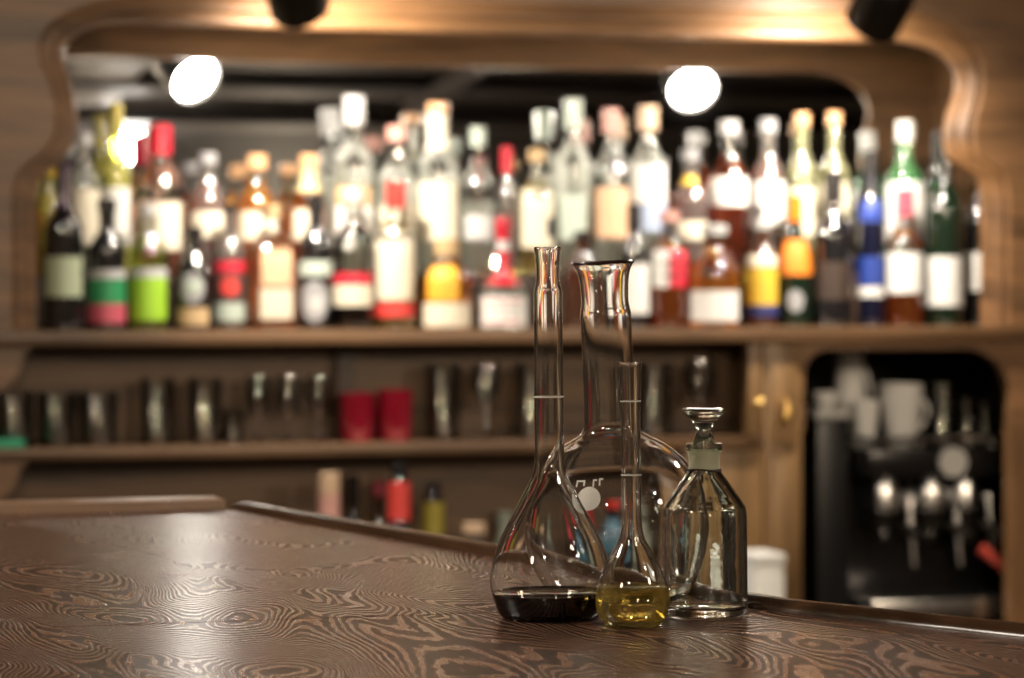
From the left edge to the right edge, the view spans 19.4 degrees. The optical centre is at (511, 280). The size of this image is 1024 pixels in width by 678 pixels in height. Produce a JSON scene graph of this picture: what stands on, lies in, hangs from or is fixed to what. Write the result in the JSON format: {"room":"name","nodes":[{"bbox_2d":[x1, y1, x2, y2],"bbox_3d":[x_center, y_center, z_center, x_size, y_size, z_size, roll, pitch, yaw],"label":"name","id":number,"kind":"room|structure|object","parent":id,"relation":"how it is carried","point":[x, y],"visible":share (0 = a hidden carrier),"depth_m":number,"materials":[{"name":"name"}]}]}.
{"room":"bar","nodes":[
{"label":"bar","id":0,"kind":"room"},
{"bbox_3d":[1.847,-1.359,0.456,8.600,0.080,11.800,0,0,-17],"label":"ceiling","id":1,"kind":"structure","parent":0,"visible":0},
{"bbox_2d":[266,0,329,28],"bbox_3d":[-0.379,-0.878,5.212,0.109,0.880,0.145,0,0,12],"label":"spotlight","id":2,"kind":"object","parent":1,"relation":"hanging from","point":[292,14],"visible":1,"depth_m":5.20,"materials":[{"name":"metal"}]},
{"bbox_2d":[845,0,914,42],"bbox_3d":[0.681,-0.879,5.530,0.112,0.879,0.144,0,0,-17],"label":"spotlight","id":3,"kind":"object","parent":1,"relation":"hanging from","point":[881,21],"visible":1,"depth_m":5.50,"materials":[{"name":"metal"}]},
{"bbox_3d":[1.847,1.341,0.456,8.600,0.080,11.800,0,0,-17],"label":"floor","id":4,"kind":"structure","parent":0,"visible":0},
{"bbox_2d":[0,0,1023,622],"bbox_3d":[0.028,0.151,5.787,2.728,2.300,0.489,0,0,-18],"label":"bar","id":5,"kind":"object","parent":4,"relation":"on","point":[766,377],"visible":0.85,"depth_m":5.66,"materials":[{"name":"brown wood"}]},
{"bbox_2d":[0,439,24,447],"bbox_3d":[-0.905,0.288,5.315,0.080,0.016,0.027,0,0,-17],"label":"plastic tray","id":6,"kind":"object","parent":5,"relation":"on","point":[4,443],"visible":1,"depth_m":5.31,"materials":[{"name":"green plastic"}]},
{"bbox_2d":[0,391,33,446],"bbox_3d":[-0.892,0.247,5.373,0.071,0.097,0.071,0,0,-17],"label":"drinking glass","id":7,"kind":"object","parent":5,"relation":"on","point":[28,396],"visible":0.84,"depth_m":5.35,"materials":[{"name":"clear glass"}]},
{"bbox_2d":[36,168,55,274],"bbox_3d":[-0.850,-0.110,5.495,0.052,0.198,0.052,0,0,-17],"label":"liquor bottle","id":8,"kind":"object","parent":5,"relation":"on","point":[52,174],"visible":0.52,"depth_m":5.51,"materials":[{"name":"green glass"}]},
{"bbox_2d":[37,391,76,445],"bbox_3d":[-0.818,0.248,5.395,0.072,0.097,0.072,0,0,-17],"label":"drinking glass","id":9,"kind":"object","parent":5,"relation":"on","point":[71,396],"visible":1,"depth_m":5.38,"materials":[{"name":"clear glass"}]},
{"bbox_2d":[45,162,82,330],"bbox_3d":[-0.809,-0.063,5.414,0.069,0.304,0.069,0,0,-17],"label":"wine bottle","id":10,"kind":"object","parent":5,"relation":"on","point":[63,229],"visible":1,"depth_m":5.39,"materials":[{"name":"black glass"}]},
{"bbox_2d":[72,133,100,244],"bbox_3d":[-0.787,-0.142,5.514,0.061,0.261,0.062,0,0,-17],"label":"liquor bottle","id":11,"kind":"object","parent":5,"relation":"on","point":[84,200],"visible":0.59,"depth_m":5.50,"materials":[{"name":"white glass"}]},
{"bbox_2d":[78,391,117,445],"bbox_3d":[-0.748,0.248,5.417,0.072,0.096,0.072,0,0,-17],"label":"drinking glass","id":12,"kind":"object","parent":5,"relation":"on","point":[112,396],"visible":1,"depth_m":5.40,"materials":[{"name":"clear glass"}]},
{"bbox_2d":[88,199,125,329],"bbox_3d":[-0.734,-0.030,5.438,0.068,0.238,0.068,0,0,-17],"label":"liquor bottle","id":13,"kind":"object","parent":5,"relation":"on","point":[106,251],"visible":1,"depth_m":5.41,"materials":[{"name":"black glass"}]},
{"bbox_2d":[101,103,130,274],"bbox_3d":[-0.730,-0.170,5.531,0.055,0.318,0.055,0,0,-17],"label":"liquor bottle","id":14,"kind":"object","parent":5,"relation":"on","point":[122,195],"visible":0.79,"depth_m":5.52,"materials":[{"name":"yellow glass"}]},
{"bbox_2d":[129,204,166,329],"bbox_3d":[-0.663,-0.026,5.459,0.068,0.229,0.068,0,0,-17],"label":"liquor bottle","id":15,"kind":"object","parent":5,"relation":"on","point":[147,286],"visible":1,"depth_m":5.44,"materials":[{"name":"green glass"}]},
{"bbox_2d":[140,377,173,444],"bbox_3d":[-0.645,0.236,5.448,0.061,0.120,0.061,0,0,-17],"label":"drinking glass","id":16,"kind":"object","parent":5,"relation":"on","point":[169,381],"visible":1,"depth_m":5.43,"materials":[{"name":"clear glass"}]},
{"bbox_2d":[137,124,182,274],"bbox_3d":[-0.652,-0.150,5.555,0.085,0.278,0.086,0,0,-17],"label":"liquor bottle","id":17,"kind":"object","parent":5,"relation":"on","point":[169,220],"visible":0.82,"depth_m":5.54,"materials":[{"name":"clear glass"}]},
{"bbox_2d":[176,227,211,329],"bbox_3d":[-0.581,-0.005,5.485,0.064,0.188,0.066,0,0,-17],"label":"liquor bottle","id":18,"kind":"object","parent":5,"relation":"on","point":[193,274],"visible":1,"depth_m":5.46,"materials":[{"name":"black glass"}]},
{"bbox_2d":[188,377,221,443],"bbox_3d":[-0.560,0.236,5.473,0.062,0.119,0.062,0,0,-17],"label":"drinking glass","id":19,"kind":"object","parent":5,"relation":"on","point":[192,382],"visible":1,"depth_m":5.46,"materials":[{"name":"clear glass"}]},
{"bbox_2d":[190,153,225,271],"bbox_3d":[-0.566,-0.125,5.581,0.068,0.227,0.068,0,0,-17],"label":"liquor bottle","id":20,"kind":"object","parent":5,"relation":"on","point":[207,214],"visible":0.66,"depth_m":5.56,"materials":[{"name":"clear glass"}]},
{"bbox_2d":[214,204,245,329],"bbox_3d":[-0.518,-0.026,5.509,0.057,0.231,0.057,0,0,-17],"label":"liquor bottle","id":21,"kind":"object","parent":5,"relation":"on","point":[229,275],"visible":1,"depth_m":5.49,"materials":[{"name":"clear glass"}]},
{"bbox_2d":[223,407,242,441],"bbox_3d":[-0.514,0.265,5.529,0.037,0.062,0.037,0,0,-17],"label":"drinking glass","id":22,"kind":"object","parent":5,"relation":"on","point":[225,410],"visible":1,"depth_m":5.52,"materials":[{"name":"clear glass"}]},
{"bbox_2d":[237,155,276,274],"bbox_3d":[-0.477,-0.123,5.608,0.075,0.225,0.076,0,0,-17],"label":"liquor bottle","id":23,"kind":"object","parent":5,"relation":"on","point":[249,223],"visible":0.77,"depth_m":5.59,"materials":[{"name":"clear glass"}]},
{"bbox_2d":[245,375,270,442],"bbox_3d":[-0.466,0.235,5.502,0.049,0.122,0.049,0,0,-17],"label":"drinking glass","id":24,"kind":"object","parent":5,"relation":"on","point":[257,408],"visible":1,"depth_m":5.49,"materials":[{"name":"clear glass"}]},
{"bbox_2d":[245,375,270,412],"bbox_3d":[-0.466,0.208,5.502,0.049,0.068,0.049,0,0,-17],"label":"bowl","id":25,"kind":"object","parent":24,"relation":"on","point":[257,407],"depth_m":5.49,"materials":[{"name":"clear glass"}]},
{"bbox_2d":[249,205,295,329],"bbox_3d":[-0.442,-0.026,5.521,0.079,0.229,0.080,0,0,-17],"label":"liquor bottle","id":26,"kind":"object","parent":5,"relation":"on","point":[278,265],"visible":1,"depth_m":5.49,"materials":[{"name":"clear glass"}]},
{"bbox_2d":[275,375,300,441],"bbox_3d":[-0.412,0.235,5.518,0.049,0.122,0.049,0,0,-17],"label":"drinking glass","id":27,"kind":"object","parent":5,"relation":"on","point":[287,408],"visible":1,"depth_m":5.51,"materials":[{"name":"clear glass"}]},
{"bbox_2d":[275,375,300,412],"bbox_3d":[-0.412,0.208,5.518,0.049,0.068,0.049,0,0,-17],"label":"bowl","id":28,"kind":"object","parent":27,"relation":"on","point":[287,407],"depth_m":5.51,"materials":[{"name":"clear glass"}]},
{"bbox_2d":[290,155,327,274],"bbox_3d":[-0.381,-0.124,5.637,0.072,0.226,0.072,0,0,-17],"label":"liquor bottle","id":29,"kind":"object","parent":5,"relation":"on","point":[299,218],"visible":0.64,"depth_m":5.62,"materials":[{"name":"clear glass"}]},
{"bbox_2d":[299,195,332,328],"bbox_3d":[-0.363,-0.035,5.552,0.064,0.248,0.064,0,0,-17],"label":"liquor bottle","id":30,"kind":"object","parent":5,"relation":"on","point":[315,246],"visible":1,"depth_m":5.53,"materials":[{"name":"black glass"}]},
{"bbox_2d":[305,375,330,441],"bbox_3d":[-0.358,0.235,5.535,0.050,0.121,0.050,0,0,-17],"label":"drinking glass","id":31,"kind":"object","parent":5,"relation":"on","point":[316,406],"visible":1,"depth_m":5.52,"materials":[{"name":"clear glass"}]},
{"bbox_2d":[305,375,330,411],"bbox_3d":[-0.358,0.209,5.535,0.050,0.068,0.050,0,0,-17],"label":"bowl","id":32,"kind":"object","parent":31,"relation":"on","point":[316,406],"depth_m":5.52,"materials":[{"name":"clear glass"}]},
{"bbox_2d":[318,471,339,516],"bbox_3d":[-0.334,0.497,5.479,0.070,0.296,0.070,0,0,-17],"label":"liquor bottle","id":33,"kind":"object","parent":5,"relation":"on","point":[328,481],"visible":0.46,"depth_m":5.46,"materials":[{"name":"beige glass"}]},
{"bbox_2d":[347,475,359,520],"bbox_3d":[-0.297,0.503,5.605,0.045,0.283,0.045,0,0,-17],"label":"liquor bottle","id":34,"kind":"object","parent":5,"relation":"on","point":[352,480],"visible":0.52,"depth_m":5.60,"materials":[{"name":"black glass"}]},
{"bbox_2d":[334,189,373,328],"bbox_3d":[-0.293,-0.041,5.567,0.076,0.260,0.076,0,0,-17],"label":"liquor bottle","id":35,"kind":"object","parent":5,"relation":"on","point":[353,304],"visible":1,"depth_m":5.55,"materials":[{"name":"clear glass"}]},
{"bbox_2d":[334,95,373,249],"bbox_3d":[-0.298,-0.180,5.662,0.076,0.338,0.076,0,0,-17],"label":"liquor bottle","id":36,"kind":"object","parent":5,"relation":"on","point":[353,105],"visible":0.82,"depth_m":5.65,"materials":[{"name":"clear glass"}]},
{"bbox_2d":[339,392,374,441],"bbox_3d":[-0.287,0.252,5.556,0.066,0.089,0.066,0,0,-17],"label":"drinking glass","id":37,"kind":"object","parent":5,"relation":"on","point":[356,408],"visible":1,"depth_m":5.53,"materials":[{"name":"red glass"}]},
{"bbox_2d":[372,481,386,524],"bbox_3d":[-0.249,0.510,5.620,0.053,0.270,0.053,0,0,-17],"label":"liquor bottle","id":38,"kind":"object","parent":5,"relation":"on","point":[378,487],"visible":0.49,"depth_m":5.61,"materials":[{"name":"brown glass"}]},
{"bbox_2d":[0,433,761,460],"bbox_3d":[-0.392,0.307,5.532,1.768,0.022,0.164,0,0,-17],"label":"shelf","id":39,"kind":"object","parent":5,"relation":"attached to","point":[128,446],"depth_m":5.53,"materials":[{"name":"brown wood"}]},
{"bbox_2d":[377,389,412,440],"bbox_3d":[-0.217,0.249,5.577,0.067,0.094,0.067,0,0,-17],"label":"drinking glass","id":40,"kind":"object","parent":5,"relation":"on","point":[394,405],"visible":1,"depth_m":5.55,"materials":[{"name":"red glass"}]},
{"bbox_2d":[376,183,415,328],"bbox_3d":[-0.216,-0.047,5.591,0.075,0.272,0.075,0,0,-17],"label":"liquor bottle","id":41,"kind":"object","parent":5,"relation":"on","point":[395,250],"visible":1,"depth_m":5.56,"materials":[{"name":"clear glass"}]},
{"bbox_2d":[378,126,415,236],"bbox_3d":[-0.218,-0.153,5.687,0.073,0.283,0.074,0,0,-17],"label":"liquor bottle","id":42,"kind":"object","parent":5,"relation":"on","point":[393,133],"visible":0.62,"depth_m":5.70,"materials":[{"name":"clear glass"}]},
{"bbox_2d":[387,462,413,529],"bbox_3d":[-0.208,0.489,5.518,0.074,0.312,0.074,0,0,-17],"label":"liquor bottle","id":43,"kind":"object","parent":5,"relation":"on","point":[398,486],"visible":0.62,"depth_m":5.50,"materials":[{"name":"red glass"}]},
{"bbox_2d":[421,483,444,534],"bbox_3d":[-0.147,0.511,5.599,0.075,0.268,0.075,0,0,-17],"label":"liquor bottle","id":44,"kind":"object","parent":5,"relation":"on","point":[432,505],"visible":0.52,"depth_m":5.58,"materials":[{"name":"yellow glass"}]},
{"bbox_2d":[417,102,458,274],"bbox_3d":[-0.141,-0.175,5.710,0.081,0.328,0.081,0,0,-17],"label":"liquor bottle","id":45,"kind":"object","parent":5,"relation":"on","point":[437,202],"visible":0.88,"depth_m":5.69,"materials":[{"name":"clear glass"}]},
{"bbox_2d":[426,363,459,439],"bbox_3d":[-0.129,0.226,5.625,0.064,0.141,0.063,0,0,-17],"label":"drinking glass","id":46,"kind":"object","parent":5,"relation":"on","point":[430,368],"visible":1,"depth_m":5.61,"materials":[{"name":"clear glass"}]},
{"bbox_2d":[421,239,472,328],"bbox_3d":[-0.121,0.005,5.609,0.096,0.168,0.097,0,0,-17],"label":"liquor bottle","id":47,"kind":"object","parent":5,"relation":"on","point":[439,281],"visible":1,"depth_m":5.58,"materials":[{"name":"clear glass"}]},
{"bbox_2d":[463,522,484,541],"bbox_3d":[-0.070,0.546,5.559,0.082,0.197,0.082,0,0,-17],"label":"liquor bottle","id":48,"kind":"object","parent":5,"relation":"on","point":[468,527],"visible":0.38,"depth_m":5.54,"materials":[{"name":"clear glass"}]},
{"bbox_2d":[462,127,493,274],"bbox_3d":[-0.065,-0.153,5.733,0.061,0.284,0.061,0,0,-17],"label":"liquor bottle","id":49,"kind":"object","parent":5,"relation":"on","point":[474,226],"visible":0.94,"depth_m":5.74,"materials":[{"name":"clear glass"}]},
{"bbox_2d":[471,363,500,438],"bbox_3d":[-0.049,0.226,5.629,0.056,0.140,0.056,0,0,-17],"label":"drinking glass","id":50,"kind":"object","parent":5,"relation":"on","point":[485,399],"visible":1,"depth_m":5.62,"materials":[{"name":"clear glass"}]},
{"bbox_2d":[471,363,500,405],"bbox_3d":[-0.049,0.195,5.629,0.056,0.079,0.056,0,0,-17],"label":"bowl","id":51,"kind":"object","parent":50,"relation":"on","point":[485,399],"depth_m":5.61,"materials":[{"name":"clear glass"}]},
{"bbox_2d":[477,218,528,328],"bbox_3d":[-0.017,-0.015,5.640,0.098,0.207,0.099,0,0,-17],"label":"liquor bottle","id":52,"kind":"object","parent":5,"relation":"on","point":[492,311],"visible":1,"depth_m":5.62,"materials":[{"name":"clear glass"}]},
{"bbox_2d":[495,510,512,543],"bbox_3d":[-0.013,0.540,5.692,0.061,0.209,0.061,0,0,-17],"label":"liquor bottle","id":53,"kind":"object","parent":5,"relation":"on","point":[503,516],"visible":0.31,"depth_m":5.68,"materials":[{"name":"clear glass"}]},
{"bbox_2d":[36,23,972,324],"bbox_3d":[-0.034,-0.255,5.839,2.046,0.686,0.054,0,0,-17],"label":"mirror","id":54,"kind":"object","parent":5,"relation":"attached to","point":[233,93],"visible":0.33,"depth_m":5.83,"materials":[{"name":"black mirror"}]},
{"bbox_2d":[496,147,517,274],"bbox_3d":[-0.010,-0.134,5.750,0.041,0.246,0.041,0,0,-17],"label":"liquor bottle","id":55,"kind":"object","parent":5,"relation":"on","point":[506,152],"visible":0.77,"depth_m":5.74,"materials":[{"name":"clear glass"}]},
{"bbox_2d":[0,275,1023,345],"bbox_3d":[0.050,0.052,5.719,2.722,0.126,0.285,0,0,-17],"label":"shelf","id":56,"kind":"object","parent":5,"relation":"on","point":[22,297],"depth_m":5.64,"materials":[{"name":"brown wood"}]},
{"bbox_2d":[516,361,534,438],"bbox_3d":[0.038,0.224,5.655,0.060,0.144,0.060,0,0,-17],"label":"drinking glass","id":57,"kind":"object","parent":5,"relation":"on","point":[520,366],"visible":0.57,"depth_m":5.64,"materials":[{"name":"clear glass"}]},
{"bbox_2d":[520,149,553,274],"bbox_3d":[0.048,-0.133,5.767,0.066,0.243,0.066,0,0,-17],"label":"liquor bottle","id":58,"kind":"object","parent":5,"relation":"on","point":[536,200],"visible":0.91,"depth_m":5.74,"materials":[{"name":"clear glass"}]},
{"bbox_2d":[556,98,589,274],"bbox_3d":[0.118,-0.181,5.788,0.067,0.340,0.068,0,0,-17],"label":"liquor bottle","id":59,"kind":"object","parent":5,"relation":"on","point":[572,210],"visible":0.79,"depth_m":5.78,"materials":[{"name":"clear glass"}]},
{"bbox_2d":[566,231,595,327],"bbox_3d":[0.135,-0.003,5.703,0.065,0.184,0.065,0,0,-17],"label":"liquor bottle","id":60,"kind":"object","parent":5,"relation":"on","point":[582,253],"visible":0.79,"depth_m":5.68,"materials":[{"name":"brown glass"}]},
{"bbox_2d":[593,109,628,260],"bbox_3d":[0.192,-0.172,5.811,0.069,0.322,0.069,0,0,-17],"label":"liquor bottle","id":61,"kind":"object","parent":5,"relation":"on","point":[609,203],"visible":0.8,"depth_m":5.79,"materials":[{"name":"clear glass"}]},
{"bbox_2d":[619,204,648,327],"bbox_3d":[0.233,-0.029,5.737,0.058,0.236,0.058,0,0,-17],"label":"wine bottle","id":62,"kind":"object","parent":5,"relation":"on","point":[633,247],"visible":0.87,"depth_m":5.71,"materials":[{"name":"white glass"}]},
{"bbox_2d":[629,105,666,249],"bbox_3d":[0.264,-0.176,5.833,0.073,0.329,0.073,0,0,-17],"label":"liquor bottle","id":63,"kind":"object","parent":5,"relation":"on","point":[647,182],"visible":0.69,"depth_m":5.81,"materials":[{"name":"clear glass"}]},
{"bbox_2d":[640,361,671,436],"bbox_3d":[0.273,0.225,5.726,0.065,0.142,0.065,0,0,-17],"label":"drinking glass","id":64,"kind":"object","parent":5,"relation":"on","point":[667,366],"visible":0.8,"depth_m":5.71,"materials":[{"name":"clear glass"}]},
{"bbox_2d":[651,211,686,327],"bbox_3d":[0.301,-0.023,5.750,0.070,0.223,0.071,0,0,-17],"label":"liquor bottle","id":65,"kind":"object","parent":5,"relation":"on","point":[668,267],"visible":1,"depth_m":5.74,"materials":[{"name":"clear glass"}]},
{"bbox_2d":[672,149,707,274],"bbox_3d":[0.347,-0.135,5.858,0.071,0.247,0.071,0,0,-17],"label":"liquor bottle","id":66,"kind":"object","parent":5,"relation":"on","point":[689,198],"visible":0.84,"depth_m":5.83,"materials":[{"name":"clear glass"}]},
{"bbox_2d":[684,359,715,435],"bbox_3d":[0.360,0.224,5.753,0.061,0.145,0.061,0,0,-17],"label":"drinking glass","id":67,"kind":"object","parent":5,"relation":"on","point":[699,396],"visible":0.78,"depth_m":5.74,"materials":[{"name":"clear glass"}]},
{"bbox_2d":[684,359,715,401],"bbox_3d":[0.360,0.192,5.753,0.061,0.081,0.061,0,0,-17],"label":"bowl","id":68,"kind":"object","parent":67,"relation":"on","point":[698,395],"depth_m":5.74,"materials":[{"name":"clear glass"}]},
{"bbox_2d":[688,225,739,327],"bbox_3d":[0.388,-0.009,5.761,0.101,0.197,0.101,0,0,-17],"label":"liquor bottle","id":69,"kind":"object","parent":5,"relation":"on","point":[702,305],"visible":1,"depth_m":5.75,"materials":[{"name":"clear glass"}]},
{"bbox_2d":[710,121,747,274],"bbox_3d":[0.425,-0.163,5.882,0.076,0.303,0.076,0,0,-17],"label":"liquor bottle","id":70,"kind":"object","parent":5,"relation":"on","point":[728,195],"visible":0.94,"depth_m":5.86,"materials":[{"name":"clear glass"}]},
{"bbox_2d":[746,219,777,326],"bbox_3d":[0.484,-0.016,5.811,0.062,0.209,0.062,0,0,-17],"label":"liquor bottle","id":71,"kind":"object","parent":5,"relation":"on","point":[761,261],"visible":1,"depth_m":5.79,"materials":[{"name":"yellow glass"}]},
{"bbox_2d":[747,549,785,596],"bbox_3d":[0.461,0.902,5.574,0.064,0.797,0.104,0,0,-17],"label":"canister","id":72,"kind":"object","parent":5,"relation":"on","point":[765,569],"visible":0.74,"depth_m":5.53,"materials":[{"name":"white ceramic"}]},
{"bbox_2d":[751,119,784,274],"bbox_3d":[0.504,-0.165,5.906,0.068,0.308,0.068,0,0,-17],"label":"liquor bottle","id":73,"kind":"object","parent":5,"relation":"on","point":[767,188],"visible":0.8,"depth_m":5.88,"materials":[{"name":"clear glass"}]},
{"bbox_2d":[779,195,811,326],"bbox_3d":[0.550,-0.039,5.830,0.064,0.256,0.064,0,0,-17],"label":"liquor bottle","id":74,"kind":"object","parent":5,"relation":"on","point":[795,270],"visible":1,"depth_m":5.81,"materials":[{"name":"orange glass"}]},
{"bbox_2d":[787,113,816,274],"bbox_3d":[0.573,-0.172,5.927,0.061,0.321,0.061,0,0,-17],"label":"liquor bottle","id":75,"kind":"object","parent":5,"relation":"on","point":[809,194],"visible":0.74,"depth_m":5.92,"materials":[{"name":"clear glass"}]},
{"bbox_2d":[802,406,850,604],"bbox_3d":[0.612,0.477,6.012,0.074,0.447,0.174,0,0,-17],"label":"coffee grinder","id":76,"kind":"object","parent":5,"relation":"on","point":[825,435],"visible":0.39,"depth_m":5.93,"materials":[{"name":"black paint"}]},
{"bbox_2d":[813,391,838,407],"bbox_3d":[0.625,0.237,5.974,0.052,0.032,0.052,0,0,-17],"label":"dish","id":77,"kind":"object","parent":76,"relation":"on","point":[823,399],"visible":1,"depth_m":5.96,"materials":[{"name":"white ceramic"}]},
{"bbox_2d":[813,171,852,326],"bbox_3d":[0.626,-0.063,5.846,0.076,0.304,0.077,0,0,-17],"label":"wine bottle","id":78,"kind":"object","parent":5,"relation":"on","point":[833,237],"visible":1,"depth_m":5.82,"materials":[{"name":"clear glass"}]},
{"bbox_2d":[818,112,849,223],"bbox_3d":[0.638,-0.173,5.947,0.064,0.324,0.065,0,0,-17],"label":"liquor bottle","id":79,"kind":"object","parent":5,"relation":"on","point":[832,118],"visible":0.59,"depth_m":5.95,"materials":[{"name":"clear glass"}]},
{"bbox_2d":[854,157,881,274],"bbox_3d":[0.708,-0.129,5.968,0.057,0.236,0.057,0,0,-17],"label":"liquor bottle","id":80,"kind":"object","parent":5,"relation":"on","point":[859,198],"visible":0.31,"depth_m":5.96,"materials":[{"name":"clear glass"}]},
{"bbox_2d":[858,151,883,326],"bbox_3d":[0.704,-0.083,5.882,0.051,0.344,0.051,0,0,-17],"label":"liquor bottle","id":81,"kind":"object","parent":5,"relation":"on","point":[870,212],"visible":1,"depth_m":5.86,"materials":[{"name":"blue glass"}]},
{"bbox_2d":[886,189,923,326],"bbox_3d":[0.772,-0.046,5.892,0.074,0.270,0.074,0,0,-17],"label":"liquor bottle","id":82,"kind":"object","parent":5,"relation":"on","point":[904,271],"visible":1,"depth_m":5.88,"materials":[{"name":"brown glass"}]},
{"bbox_2d":[886,121,923,252],"bbox_3d":[0.785,-0.165,5.991,0.078,0.309,0.078,0,0,-17],"label":"liquor bottle","id":83,"kind":"object","parent":5,"relation":"on","point":[904,174],"visible":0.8,"depth_m":5.97,"materials":[{"name":"green glass"}]},
{"bbox_2d":[849,428,1003,620],"bbox_3d":[0.819,0.503,6.041,0.325,0.394,0.354,0,0,-17],"label":"coffee machine","id":84,"kind":"object","parent":5,"relation":"on","point":[917,525],"visible":0.83,"depth_m":5.97,"materials":[{"name":"metal"}]},
{"bbox_2d":[833,350,872,443],"bbox_3d":[0.687,0.234,6.080,0.074,0.189,0.069,0,0,24],"label":"jug","id":85,"kind":"object","parent":84,"relation":"on","point":[851,370],"visible":0.44,"depth_m":6.06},
{"bbox_2d":[853,399,878,446],"bbox_3d":[0.703,0.282,5.962,0.052,0.093,0.052,0,0,-17],"label":"cup","id":86,"kind":"object","parent":84,"relation":"on","point":[865,411],"visible":0.91,"depth_m":5.94,"materials":[{"name":"white ceramic"}]},
{"bbox_2d":[879,383,929,445],"bbox_3d":[0.782,0.268,6.015,0.092,0.123,0.088,0,0,26],"label":"cup","id":87,"kind":"object","parent":84,"relation":"on","point":[900,403],"visible":0.97,"depth_m":5.99,"materials":[{"name":"white ceramic"}]},
{"bbox_2d":[849,441,1003,478],"bbox_3d":[0.811,0.359,6.067,0.324,0.058,0.300,0,0,-17],"label":"control panel","id":88,"kind":"object","parent":84,"relation":"attached to","point":[921,459],"depth_m":5.92,"materials":[{"name":"black metal"}]},
{"bbox_2d":[849,588,1003,619],"bbox_3d":[0.835,0.648,5.991,0.324,0.045,0.180,0,0,-17],"label":"drip tray","id":89,"kind":"object","parent":84,"relation":"on","point":[984,603],"depth_m":5.93,"materials":[{"name":"metal"}]},
{"bbox_2d":[932,382,955,444],"bbox_3d":[0.869,0.267,6.032,0.048,0.124,0.048,0,0,-17],"label":"drinking glass","id":90,"kind":"object","parent":84,"relation":"on","point":[935,387],"visible":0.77,"depth_m":6.02,"materials":[{"name":"clear glass"}]},
{"bbox_2d":[957,397,976,444],"bbox_3d":[0.917,0.282,6.047,0.040,0.093,0.040,0,0,-17],"label":"drinking glass","id":91,"kind":"object","parent":84,"relation":"on","point":[959,400],"visible":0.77,"depth_m":6.04,"materials":[{"name":"clear glass"}]},
{"bbox_2d":[976,401,993,443],"bbox_3d":[0.955,0.286,6.059,0.036,0.085,0.036,0,0,-17],"label":"drinking glass","id":92,"kind":"object","parent":84,"relation":"on","point":[991,404],"visible":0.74,"depth_m":6.05,"materials":[{"name":"clear glass"}]},
{"bbox_2d":[925,131,937,274],"bbox_3d":[0.854,-0.156,6.012,0.052,0.290,0.053,0,0,-17],"label":"liquor bottle","id":93,"kind":"object","parent":5,"relation":"on","point":[931,181],"visible":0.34,"depth_m":6.00,"materials":[{"name":"green glass"}]},
{"bbox_2d":[927,129,962,325],"bbox_3d":[0.854,-0.105,5.919,0.070,0.389,0.070,0,0,-17],"label":"wine bottle","id":94,"kind":"object","parent":5,"relation":"on","point":[945,210],"visible":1,"depth_m":5.89,"materials":[{"name":"green glass"}]},
{"bbox_2d":[964,178,979,325],"bbox_3d":[0.932,-0.087,5.973,0.062,0.352,0.061,0,0,-17],"label":"wine bottle","id":95,"kind":"object","parent":5,"relation":"on","point":[972,217],"visible":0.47,"depth_m":5.95,"materials":[{"name":"black glass"}]},
{"bbox_2d":[0,496,1023,677],"bbox_3d":[-0.178,0.746,1.895,1.201,1.108,1.570,0,0,-17],"label":"countertop","id":96,"kind":"structure","parent":4,"relation":"on","point":[175,586],"depth_m":1.76,"materials":[{"name":"brown wood"}]},
{"bbox_2d":[489,247,607,622],"bbox_3d":[0.023,0.090,1.788,0.073,0.221,0.073,0,0,23],"label":"flask","id":97,"kind":"object","parent":96,"relation":"on","point":[550,558],"visible":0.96,"depth_m":1.77,"materials":[{"name":"clear glass"}]},
{"bbox_2d":[564,259,688,567],"bbox_3d":[0.065,0.093,1.883,0.118,0.214,0.118,0,0,11],"label":"flask","id":98,"kind":"object","parent":96,"relation":"on","point":[592,459],"visible":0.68,"depth_m":1.86,"materials":[{"name":"clear glass"}]},
{"bbox_2d":[595,362,669,627],"bbox_3d":[0.070,0.124,1.747,0.046,0.154,0.044,-1,0,-17],"label":"flask","id":99,"kind":"object","parent":96,"relation":"on","point":[632,591],"visible":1,"depth_m":1.74,"materials":[{"name":"clear glass"}]},
{"bbox_2d":[662,407,747,619],"bbox_3d":[0.115,0.138,1.794,0.051,0.124,0.051,0,0,-42],"label":"bottle","id":100,"kind":"object","parent":96,"relation":"on","point":[704,519],"visible":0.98,"depth_m":1.77,"materials":[{"name":"clear glass"}]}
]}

